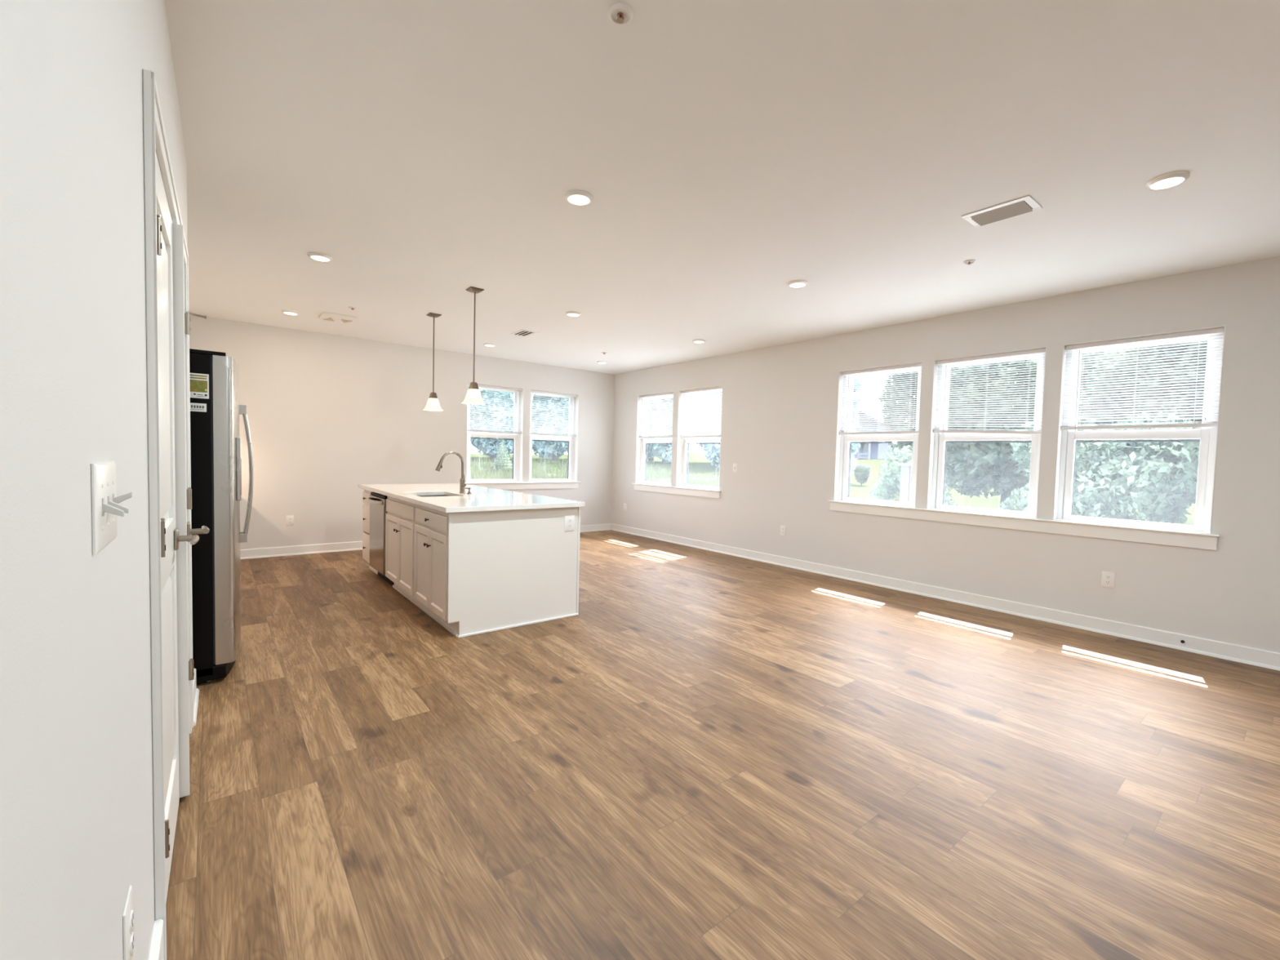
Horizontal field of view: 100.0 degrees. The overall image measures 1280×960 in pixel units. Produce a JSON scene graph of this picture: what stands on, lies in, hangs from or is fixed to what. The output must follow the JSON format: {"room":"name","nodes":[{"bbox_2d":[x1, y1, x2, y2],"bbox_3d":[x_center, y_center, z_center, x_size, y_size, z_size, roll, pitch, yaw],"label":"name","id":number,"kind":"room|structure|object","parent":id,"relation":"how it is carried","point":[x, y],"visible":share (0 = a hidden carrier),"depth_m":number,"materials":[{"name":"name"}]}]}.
{"room":"open-plan living room","nodes":[
{"label":"open-plan living room","id":0,"kind":"room"},
{"bbox_2d":[0,0,187,959],"bbox_3d":[-0.689,-0.085,0.118,0.660,2.740,6.240,0,3,-38],"label":"wall","id":1,"kind":"structure","parent":0,"point":[77,788],"depth_m":0.64,"materials":[{"name":"white paint"}]},
{"bbox_2d":[90,461,132,555],"bbox_3d":[-0.778,0.036,0.797,0.027,0.124,0.168,0,3,-38],"label":"light switch","id":2,"kind":"object","parent":1,"relation":"attached to","point":[105,507],"visible":1,"depth_m":0.76,"materials":[{"name":"white plastic"}]},
{"bbox_2d":[123,884,133,959],"bbox_3d":[-0.900,0.800,0.949,0.008,0.124,0.080,0,3,-38],"label":"wall outlet","id":3,"kind":"object","parent":1,"relation":"attached to","point":[128,914],"visible":1,"depth_m":0.93,"materials":[{"name":"white plastic"}]},
{"bbox_2d":[129,932,133,955],"bbox_3d":[-0.899,0.821,0.951,0.003,0.027,0.034,0,3,-38],"label":"receptacle","id":4,"kind":"object","parent":3,"relation":"attached to","point":[131,935],"depth_m":0.94,"materials":[{"name":"grey plastic"}]},
{"bbox_2d":[129,910,133,933],"bbox_3d":[-0.898,0.779,0.949,0.003,0.027,0.034,0,3,-38],"label":"receptacle","id":5,"kind":"object","parent":3,"relation":"attached to","point":[131,912],"depth_m":0.94,"materials":[{"name":"grey plastic"}]},
{"bbox_2d":[142,68,193,959],"bbox_3d":[-1.653,0.105,1.830,0.135,2.164,1.499,0,3,-38],"label":"door frame","id":6,"kind":"structure","parent":1,"relation":"attached to","point":[155,141],"depth_m":1.28,"materials":[{"name":"white paint"}]},
{"bbox_2d":[148,668,199,959],"bbox_3d":[-0.458,1.205,0.396,0.035,0.150,6.210,0,3,-38],"label":"baseboard","id":7,"kind":"structure","parent":1,"relation":"attached to","point":[157,949],"depth_m":1.29,"materials":[{"name":"white paint"}]},
{"bbox_2d":[155,153,199,903],"bbox_3d":[-1.411,0.151,1.629,0.102,2.068,0.739,0,3,-38],"label":"door","id":8,"kind":"structure","parent":1,"relation":"in","point":[171,540],"depth_m":1.68,"materials":[{"name":"white paint"}]},
{"bbox_2d":[172,222,209,797],"bbox_3d":[-1.813,0.118,2.181,0.113,2.068,0.597,-1,3,-41],"label":"door","id":9,"kind":"structure","parent":1,"relation":"in","point":[181,320],"depth_m":1.93,"materials":[{"name":"white paint"}]},
{"bbox_2d":[189,314,614,549],"bbox_3d":[-2.989,-0.466,7.606,6.285,2.740,0.165,-1,3,-38],"label":"wall","id":10,"kind":"structure","parent":0,"point":[328,415],"depth_m":6.93,"materials":[{"name":"white paint"}]},
{"bbox_2d":[285,515,293,525],"bbox_3d":[-4.262,0.495,6.544,0.080,0.124,0.008,-1,3,-38],"label":"wall outlet","id":11,"kind":"object","parent":10,"relation":"attached to","point":[289,519],"visible":1,"depth_m":6.54,"materials":[{"name":"white plastic"}]},
{"bbox_2d":[240,523,610,559],"bbox_3d":[-2.665,0.848,7.824,5.473,0.112,0.026,-1,3,-38],"label":"baseboard","id":12,"kind":"structure","parent":10,"relation":"attached to","point":[249,553],"depth_m":6.68,"materials":[{"name":"white paint"}]},
{"bbox_2d":[466,382,524,482],"bbox_3d":[-2.232,-0.696,8.191,0.898,1.469,0.162,-1,3,-38],"label":"window","id":13,"kind":"structure","parent":10,"relation":"in","point":[517,441],"depth_m":8.40,"materials":[{"name":"white plastic"}]},
{"bbox_2d":[466,383,522,434],"bbox_3d":[-2.202,-1.060,8.150,0.880,0.718,0.053,-1,3,-38],"label":"mini blind","id":14,"kind":"object","parent":13,"relation":"attached to","point":[479,385],"visible":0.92,"depth_m":8.16,"materials":[{"name":"white plastic"}]},
{"bbox_2d":[465,480,580,489],"bbox_3d":[-1.823,0.086,8.492,1.995,0.115,0.120,-1,3,-38],"label":"window sill","id":15,"kind":"structure","parent":10,"relation":"attached to","point":[564,484],"depth_m":8.47,"materials":[{"name":"white paint"}]},
{"bbox_2d":[528,389,578,481],"bbox_3d":[-1.443,-0.704,8.817,0.891,1.469,0.162,-1,3,-38],"label":"window","id":16,"kind":"structure","parent":10,"relation":"in","point":[573,441],"depth_m":9.04,"materials":[{"name":"white plastic"}]},
{"bbox_2d":[529,390,577,436],"bbox_3d":[-1.414,-1.067,8.776,0.873,0.718,0.053,-1,3,-38],"label":"mini blind","id":17,"kind":"object","parent":16,"relation":"attached to","point":[531,391],"visible":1,"depth_m":8.76,"materials":[{"name":"white plastic"}]},
{"bbox_2d":[164,0,1279,374],"bbox_3d":[0.294,-1.635,3.433,6.655,0.120,10.665,-1,3,-38],"label":"ceiling","id":18,"kind":"structure","parent":0,"point":[728,153],"depth_m":2.56,"materials":[{"name":"white paint"}]},
{"bbox_2d":[281,310,299,315],"bbox_3d":[-3.681,-1.760,5.660,0.158,0.022,0.158,-1,3,-38],"label":"recessed light","id":19,"kind":"object","parent":18,"relation":"in","point":[286,312],"visible":1,"depth_m":5.63,"materials":[{"name":"white plastic"}]},
{"bbox_2d":[307,252,332,262],"bbox_3d":[-2.381,-1.655,4.001,0.158,0.022,0.158,-1,3,-38],"label":"recessed light","id":20,"kind":"object","parent":18,"relation":"in","point":[318,256],"visible":1,"depth_m":3.97,"materials":[{"name":"white plastic"}]},
{"bbox_2d":[318,311,356,324],"bbox_3d":[-3.298,-1.755,5.862,0.330,0.029,0.400,-1,3,-38],"label":"ceiling vent","id":21,"kind":"object","parent":18,"relation":"attached to","point":[326,316],"visible":1,"depth_m":5.80,"materials":[{"name":"white plastic"}]},
{"bbox_2d":[323,317,334,321],"bbox_3d":[-3.357,-1.742,5.816,0.110,0.004,0.150,-1,3,-38],"label":"grille","id":22,"kind":"object","parent":21,"relation":"attached to","point":[332,319],"depth_m":5.82,"materials":[{"name":"beige metal"}]},
{"bbox_2d":[341,319,352,323],"bbox_3d":[-3.240,-1.743,5.909,0.110,0.004,0.150,-1,3,-38],"label":"grille","id":23,"kind":"object","parent":21,"relation":"attached to","point":[344,321],"depth_m":5.89,"materials":[{"name":"beige metal"}]},
{"bbox_2d":[423,312,442,410],"bbox_3d":[-2.168,-1.233,5.643,0.184,0.996,0.184,-1,3,-38],"label":"pendant light","id":24,"kind":"object","parent":18,"relation":"hanging from","point":[433,403],"visible":1,"depth_m":5.62,"materials":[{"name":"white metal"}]},
{"bbox_2d":[462,286,485,404],"bbox_3d":[-1.462,-1.177,4.742,0.184,0.996,0.184,-1,3,-38],"label":"pendant light","id":25,"kind":"object","parent":18,"relation":"hanging from","point":[473,396],"visible":1,"depth_m":4.72,"materials":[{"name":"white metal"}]},
{"bbox_2d":[483,342,495,346],"bbox_3d":[-1.984,-1.779,7.090,0.158,0.022,0.158,-1,3,-38],"label":"recessed light","id":26,"kind":"object","parent":18,"relation":"in","point":[489,344],"visible":1,"depth_m":7.04,"materials":[{"name":"white plastic"}]},
{"bbox_2d":[510,329,539,337],"bbox_3d":[-1.373,-1.738,6.389,0.220,0.012,0.334,-1,3,-38],"label":"ceiling vent","id":27,"kind":"object","parent":18,"relation":"in","point":[524,333],"visible":1,"depth_m":6.37,"materials":[{"name":"white plastic"}]},
{"bbox_2d":[565,311,581,316],"bbox_3d":[-0.675,-1.675,5.433,0.158,0.022,0.158,-1,3,-38],"label":"recessed light","id":28,"kind":"object","parent":18,"relation":"in","point":[571,313],"visible":1,"depth_m":5.39,"materials":[{"name":"white plastic"}]},
{"bbox_2d":[564,189,593,205],"bbox_3d":[-0.340,-1.560,2.982,0.158,0.022,0.158,-1,3,-38],"label":"recessed light","id":29,"kind":"object","parent":18,"relation":"in","point":[576,197],"visible":1,"depth_m":2.95,"materials":[{"name":"white plastic"}]},
{"bbox_2d":[596,360,607,364],"bbox_3d":[-0.576,-1.792,8.202,0.158,0.022,0.158,-1,3,-38],"label":"recessed light","id":30,"kind":"object","parent":18,"relation":"in","point":[597,362],"visible":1,"depth_m":8.16,"materials":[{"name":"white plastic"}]},
{"bbox_2d":[607,2,633,25],"bbox_3d":[-0.064,-1.500,1.741,0.084,0.022,0.084,-1,3,-38],"label":"sprinkler","id":31,"kind":"object","parent":18,"relation":"attached to","point":[620,14],"visible":1,"depth_m":1.73,"materials":[{"name":"white plastic"}]},
{"bbox_2d":[692,339,705,342],"bbox_3d":[0.719,-1.688,6.552,0.158,0.022,0.158,-1,3,-38],"label":"recessed light","id":32,"kind":"object","parent":18,"relation":"in","point":[693,340],"visible":1,"depth_m":6.51,"materials":[{"name":"white plastic"}]},
{"bbox_2d":[787,280,808,288],"bbox_3d":[1.272,-1.579,4.338,0.158,0.022,0.158,-1,3,-38],"label":"recessed light","id":33,"kind":"object","parent":18,"relation":"in","point":[795,283],"visible":1,"depth_m":4.31,"materials":[{"name":"white plastic"}]},
{"bbox_2d":[963,259,975,265],"bbox_3d":[2.318,-1.528,3.783,0.076,0.022,0.076,-1,3,-38],"label":"sprinkler","id":34,"kind":"object","parent":18,"relation":"attached to","point":[968,262],"visible":1,"depth_m":3.78,"materials":[{"name":"white plastic"}]},
{"bbox_2d":[961,195,1042,227],"bbox_3d":[2.039,-1.505,3.034,0.220,0.018,0.334,-1,3,-38],"label":"ceiling vent","id":35,"kind":"object","parent":18,"relation":"in","point":[1026,204],"visible":1,"depth_m":3.01,"materials":[{"name":"white plastic"}]},
{"bbox_2d":[1145,171,1190,190],"bbox_3d":[2.606,-1.473,2.656,0.158,0.022,0.158,-1,3,-38],"label":"recessed light","id":36,"kind":"object","parent":18,"relation":"in","point":[1171,180],"visible":1,"depth_m":2.63,"materials":[{"name":"white plastic"}]},
{"bbox_2d":[165,529,1279,959],"bbox_3d":[0.262,1.221,3.588,6.555,0.120,10.665,-1,3,-38],"label":"floor","id":37,"kind":"structure","parent":0,"point":[720,756],"depth_m":2.18,"materials":[{"name":"wood"}]},
{"bbox_2d":[189,348,253,683],"bbox_3d":[-2.744,0.195,3.156,0.769,1.817,0.909,-1,3,-38],"label":"refrigerator","id":38,"kind":"object","parent":37,"relation":"on","point":[215,409],"visible":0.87,"depth_m":2.93,"materials":[{"name":"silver metal"}]},
{"bbox_2d":[190,404,204,409],"bbox_3d":[-2.359,-0.384,2.846,0.077,0.023,0.001,-1,3,-38],"label":"print","id":39,"kind":"object","parent":38,"relation":"attached to","point":[192,406],"depth_m":2.85,"materials":[{"name":"grey"}]},
{"bbox_2d":[189,379,207,392],"bbox_3d":[-2.351,-0.498,2.845,0.095,0.063,0.001,-1,3,-38],"label":"picture","id":40,"kind":"object","parent":38,"relation":"on","point":[196,385],"depth_m":2.85},
{"bbox_2d":[362,489,377,574],"bbox_3d":[-2.688,0.540,5.919,0.658,0.891,0.380,-1,3,-38],"label":"base cabinet","id":41,"kind":"object","parent":37,"relation":"on","point":[366,494],"visible":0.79,"depth_m":5.72,"materials":[{"name":"beige paint"}]},
{"bbox_2d":[367,492,393,586],"bbox_3d":[-2.401,0.568,5.511,0.676,0.885,0.602,-1,3,-38],"label":"dishwasher","id":42,"kind":"object","parent":37,"relation":"on","point":[377,501],"visible":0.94,"depth_m":5.28,"materials":[{"name":"silver metal"}]},
{"bbox_2d":[385,496,423,609],"bbox_3d":[-1.898,0.603,4.924,0.658,0.891,0.925,-1,3,-38],"label":"base cabinet","id":43,"kind":"object","parent":37,"relation":"on","point":[400,522],"visible":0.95,"depth_m":4.69,"materials":[{"name":"beige paint"}]},
{"bbox_2d":[413,504,458,636],"bbox_3d":[-1.359,0.646,4.246,0.658,0.891,0.805,-1,3,-38],"label":"base cabinet","id":44,"kind":"object","parent":37,"relation":"on","point":[431,527],"visible":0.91,"depth_m":4.02,"materials":[{"name":"beige paint"}]},
{"bbox_2d":[358,483,585,512],"bbox_3d":[-1.760,0.132,5.103,1.116,0.037,2.830,-1,3,-38],"label":"countertop","id":45,"kind":"structure","parent":44,"relation":"on","point":[482,498],"depth_m":4.48,"materials":[{"name":"white stone"}]},
{"bbox_2d":[404,494,448,506],"bbox_3d":[-1.847,0.258,4.814,0.404,0.192,0.614,-1,3,-38],"label":"sink","id":46,"kind":"object","parent":45,"relation":"in","point":[443,495],"visible":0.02,"depth_m":5.08,"materials":[{"name":"silver metal"}]},
{"bbox_2d":[435,451,466,493],"bbox_3d":[-1.729,-0.071,4.916,0.276,0.385,0.080,-1,3,-38],"label":"faucet","id":47,"kind":"object","parent":45,"relation":"on","point":[462,481],"visible":1,"depth_m":4.96,"materials":[{"name":"silver metal"}]},
{"bbox_2d":[462,487,471,493],"bbox_3d":[-1.580,0.097,4.908,0.084,0.057,0.042,-1,3,-38],"label":"soap dispenser","id":48,"kind":"object","parent":45,"relation":"on","point":[468,488],"visible":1,"depth_m":4.91,"materials":[{"name":"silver metal"}]},
{"bbox_2d":[447,506,578,637],"bbox_3d":[-0.917,0.665,4.062,1.062,0.891,0.030,-1,3,-38],"label":"island end panel","id":49,"kind":"object","parent":37,"relation":"on","point":[507,569],"visible":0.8,"depth_m":4.01,"materials":[{"name":"white paint"}]},
{"bbox_2d":[564,515,574,531],"bbox_3d":[-0.564,0.348,4.312,0.088,0.126,0.008,-1,3,-38],"label":"wall outlet","id":50,"kind":"object","parent":49,"relation":"attached to","point":[569,520],"visible":1,"depth_m":4.31,"materials":[{"name":"white plastic"}]},
{"bbox_2d":[576,506,580,613],"bbox_3d":[-1.357,0.593,5.465,0.018,0.891,2.754,-1,3,-38],"label":"panel","id":51,"kind":"object","parent":37,"relation":"on","point":[579,508],"visible":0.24,"depth_m":4.39,"materials":[{"name":"white paint"}]},
{"bbox_2d":[611,256,1279,653],"bbox_3d":[2.751,-0.234,5.566,0.165,2.740,10.510,-1,3,-38],"label":"wall","id":52,"kind":"structure","parent":0,"point":[780,403],"depth_m":4.79,"materials":[{"name":"white paint"}]},
{"bbox_2d":[635,391,673,485],"bbox_3d":[0.282,-0.654,8.669,0.162,1.469,0.895,-1,3,-38],"label":"window","id":53,"kind":"structure","parent":52,"relation":"in","point":[641,447],"depth_m":8.98,"materials":[{"name":"white plastic"}]},
{"bbox_2d":[639,391,673,438],"bbox_3d":[0.266,-1.019,8.633,0.053,0.718,0.877,-1,3,-38],"label":"mini blind","id":54,"kind":"object","parent":53,"relation":"attached to","point":[672,393],"visible":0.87,"depth_m":8.63,"materials":[{"name":"white plastic"}]},
{"bbox_2d":[631,483,720,498],"bbox_3d":[0.529,0.154,8.276,0.120,0.115,1.990,-1,3,-38],"label":"window sill","id":55,"kind":"structure","parent":52,"relation":"attached to","point":[710,493],"depth_m":8.14,"materials":[{"name":"white paint"}]},
{"bbox_2d":[675,385,722,489],"bbox_3d":[0.911,-0.604,7.877,0.162,1.469,0.897,-1,3,-38],"label":"window","id":56,"kind":"structure","parent":52,"relation":"in","point":[682,451],"depth_m":8.18,"materials":[{"name":"white plastic"}]},
{"bbox_2d":[680,386,722,437],"bbox_3d":[0.895,-0.969,7.841,0.053,0.718,0.879,-1,3,-38],"label":"mini blind","id":57,"kind":"object","parent":56,"relation":"attached to","point":[714,432],"visible":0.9,"depth_m":7.84,"materials":[{"name":"white plastic"}]},
{"bbox_2d":[733,463,737,472],"bbox_3d":[1.283,-0.164,7.269,0.018,0.124,0.078,-1,3,-38],"label":"light switch","id":58,"kind":"object","parent":52,"relation":"attached to","point":[735,465],"visible":1,"depth_m":7.27,"materials":[{"name":"white plastic"}]},
{"bbox_2d":[780,525,786,536],"bbox_3d":[1.774,0.629,6.668,0.008,0.124,0.080,-1,3,-38],"label":"wall outlet","id":59,"kind":"object","parent":52,"relation":"attached to","point":[783,528],"visible":1,"depth_m":6.66,"materials":[{"name":"white plastic"}]},
{"bbox_2d":[834,361,922,506],"bbox_3d":[2.573,-0.472,5.786,0.162,1.469,0.909,-1,3,-38],"label":"window","id":60,"kind":"structure","parent":52,"relation":"in","point":[843,442],"depth_m":6.07,"materials":[{"name":"white plastic"}]},
{"bbox_2d":[839,363,921,435],"bbox_3d":[2.556,-0.837,5.750,0.053,0.718,0.891,-1,3,-38],"label":"mini blind","id":61,"kind":"object","parent":60,"relation":"attached to","point":[916,365],"visible":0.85,"depth_m":5.73,"materials":[{"name":"white plastic"}]},
{"bbox_2d":[610,523,1279,671],"bbox_3d":[2.690,1.082,5.506,0.026,0.112,10.321,-1,3,-38],"label":"baseboard","id":62,"kind":"structure","parent":52,"relation":"attached to","point":[1233,652],"depth_m":4.72,"materials":[{"name":"white paint"}]},
{"bbox_2d":[926,346,1046,517],"bbox_3d":[3.207,-0.422,4.989,0.162,1.469,0.909,-1,3,-38],"label":"window","id":63,"kind":"structure","parent":52,"relation":"in","point":[938,443],"depth_m":5.13,"materials":[{"name":"white plastic"}]},
{"bbox_2d":[933,348,1045,434],"bbox_3d":[3.190,-0.780,4.953,0.053,0.731,0.891,-1,3,-38],"label":"mini blind","id":64,"kind":"object","parent":63,"relation":"attached to","point":[943,430],"visible":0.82,"depth_m":4.93,"materials":[{"name":"white plastic"}]},
{"bbox_2d":[827,500,1219,550],"bbox_3d":[3.142,0.361,4.987,0.120,0.115,3.052,-1,3,-38],"label":"window sill","id":65,"kind":"structure","parent":52,"relation":"attached to","point":[1174,537],"depth_m":4.54,"materials":[{"name":"white paint"}]},
{"bbox_2d":[1101,570,1115,588],"bbox_3d":[3.699,0.787,4.245,0.008,0.124,0.080,-1,3,-38],"label":"wall outlet","id":66,"kind":"object","parent":52,"relation":"attached to","point":[1108,580],"visible":1,"depth_m":4.24,"materials":[{"name":"white plastic"}]},
{"bbox_2d":[1053,325,1225,533],"bbox_3d":[3.844,-0.371,4.187,0.162,1.469,0.916,-1,3,-38],"label":"window","id":67,"kind":"structure","parent":52,"relation":"in","point":[1066,442],"depth_m":4.16,"materials":[{"name":"white plastic"}]},
{"bbox_2d":[1061,327,1224,431],"bbox_3d":[3.827,-0.736,4.151,0.053,0.718,0.898,-1,3,-38],"label":"mini blind","id":68,"kind":"object","parent":67,"relation":"attached to","point":[1215,331],"visible":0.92,"depth_m":4.11,"materials":[{"name":"white plastic"}]},
{"label":"outside","id":69,"kind":"structure","parent":0,"visible":0},
{"bbox_2d":[470,453,1195,524],"bbox_3d":[21.326,-2.198,61.566,150.000,4.153,150.000,-1,3,-38],"label":"lawn","id":70,"kind":"structure","parent":69,"point":[698,462],"depth_m":23.20,"materials":[{"name":"green plant"}]},
{"bbox_2d":[470,416,507,457],"bbox_3d":[-7.532,-4.708,28.925,3.220,7.071,3.120,0,3,-32],"label":"tree","id":71,"kind":"object","parent":70,"relation":"on","point":[484,453],"visible":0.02,"depth_m":29.03,"materials":[{"name":"green plant"}]},
{"bbox_2d":[469,389,513,458],"bbox_3d":[-6.527,-4.150,24.026,2.863,6.428,2.963,-1,3,-39],"label":"tree","id":72,"kind":"object","parent":70,"relation":"on","point":[492,446],"visible":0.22,"depth_m":23.41,"materials":[{"name":"green plant"}]},
{"bbox_2d":[493,442,512,470],"bbox_3d":[-4.933,-0.833,19.308,0.792,1.064,0.794,-1,3,-38],"label":"conifer","id":73,"kind":"object","parent":70,"relation":"on","point":[508,464],"visible":0.88,"depth_m":19.19,"materials":[{"name":"green plant"}]},
{"bbox_2d":[531,405,568,458],"bbox_3d":[-4.849,-4.715,30.630,3.259,7.071,3.149,1,3,-12],"label":"tree","id":74,"kind":"object","parent":70,"relation":"on","point":[566,448],"visible":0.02,"depth_m":30.28,"materials":[{"name":"green plant"}]},
{"bbox_2d":[531,395,568,459],"bbox_3d":[-3.944,-4.150,25.534,2.928,6.428,2.837,0,3,-31],"label":"tree","id":75,"kind":"object","parent":70,"relation":"on","point":[552,449],"visible":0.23,"depth_m":24.90,"materials":[{"name":"green plant"}]},
{"bbox_2d":[644,449,656,461],"bbox_3d":[0.825,-4.712,33.839,3.220,7.071,3.120,0,3,-33],"label":"tree","id":76,"kind":"object","parent":70,"relation":"on","point":[651,456],"visible":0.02,"depth_m":33.75,"materials":[{"name":"green plant"}]},
{"bbox_2d":[645,397,693,463],"bbox_3d":[1.409,-4.086,28.265,2.863,6.428,2.963,-1,3,-40],"label":"tree","id":77,"kind":"object","parent":70,"relation":"on","point":[664,450],"visible":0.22,"depth_m":27.74,"materials":[{"name":"green plant"}]},
{"bbox_2d":[693,391,722,467],"bbox_3d":[4.246,-3.819,28.195,2.963,6.428,2.863,1,3,-13],"label":"tree","id":78,"kind":"object","parent":70,"relation":"on","point":[711,450],"visible":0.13,"depth_m":27.58,"materials":[{"name":"green plant"}]},
{"bbox_2d":[850,377,864,475],"bbox_3d":[9.859,-2.847,27.089,2.667,5.785,2.577,1,3,-14],"label":"tree","id":79,"kind":"object","parent":70,"relation":"on","point":[854,446],"visible":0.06,"depth_m":26.43,"materials":[{"name":"green plant"}]},
{"bbox_2d":[853,463,870,485],"bbox_3d":[10.481,-0.225,25.394,0.758,1.112,0.781,0,3,-32],"label":"young tree","id":80,"kind":"object","parent":70,"relation":"on","point":[861,477],"visible":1,"depth_m":25.22,"materials":[{"name":"green plant"}]},
{"bbox_2d":[853,407,896,459],"bbox_3d":[35.275,-7.365,85.751,10.800,8.600,10.000,-1,3,-38],"label":"house","id":81,"kind":"structure","parent":70,"relation":"on","point":[866,451],"depth_m":81.54,"materials":[{"name":"grey"}]},
{"bbox_2d":[898,463,911,502],"bbox_3d":[4.680,0.493,9.373,0.060,1.555,0.375,-1,3,-38],"label":"fence panel","id":82,"kind":"object","parent":70,"relation":"on","point":[906,468],"visible":0.38,"depth_m":9.39,"materials":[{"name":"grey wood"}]},
{"bbox_2d":[867,444,957,506],"bbox_3d":[5.944,0.243,11.603,1.860,1.960,2.041,1,2,-5],"label":"bush","id":83,"kind":"object","parent":70,"relation":"on","point":[891,480],"visible":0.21,"depth_m":11.40,"materials":[{"name":"green plant"}]},
{"bbox_2d":[876,363,1009,483],"bbox_3d":[9.267,-1.781,16.622,3.634,5.329,3.744,0,3,-21],"label":"leafy tree","id":84,"kind":"object","parent":70,"relation":"on","point":[893,445],"visible":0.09,"depth_m":16.45,"materials":[{"name":"green plant"}]},
{"bbox_2d":[945,351,1099,507],"bbox_3d":[8.997,-1.212,13.066,3.160,4.634,3.255,2,3,22],"label":"leafy tree","id":85,"kind":"object","parent":70,"relation":"on","point":[987,465],"visible":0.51,"depth_m":12.53,"materials":[{"name":"green plant"}]},
{"bbox_2d":[999,411,1201,524],"bbox_3d":[7.704,0.082,9.192,2.704,2.596,2.463,2,3,14],"label":"bush","id":86,"kind":"object","parent":70,"relation":"on","point":[1166,497],"visible":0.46,"depth_m":8.54,"materials":[{"name":"green plant"}]},
{"bbox_2d":[1027,350,1188,460],"bbox_3d":[12.297,-1.855,14.132,4.069,5.792,3.950,0,3,-37],"label":"leafy tree","id":87,"kind":"object","parent":70,"relation":"on","point":[1111,350],"visible":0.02,"depth_m":13.15,"materials":[{"name":"green plant"}]},
{"bbox_2d":[1075,340,1207,524],"bbox_3d":[10.091,-1.025,10.085,3.255,4.634,3.160,2,2,7],"label":"leafy tree","id":88,"kind":"object","parent":70,"relation":"on","point":[1172,458],"visible":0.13,"depth_m":9.63,"materials":[{"name":"green plant"}]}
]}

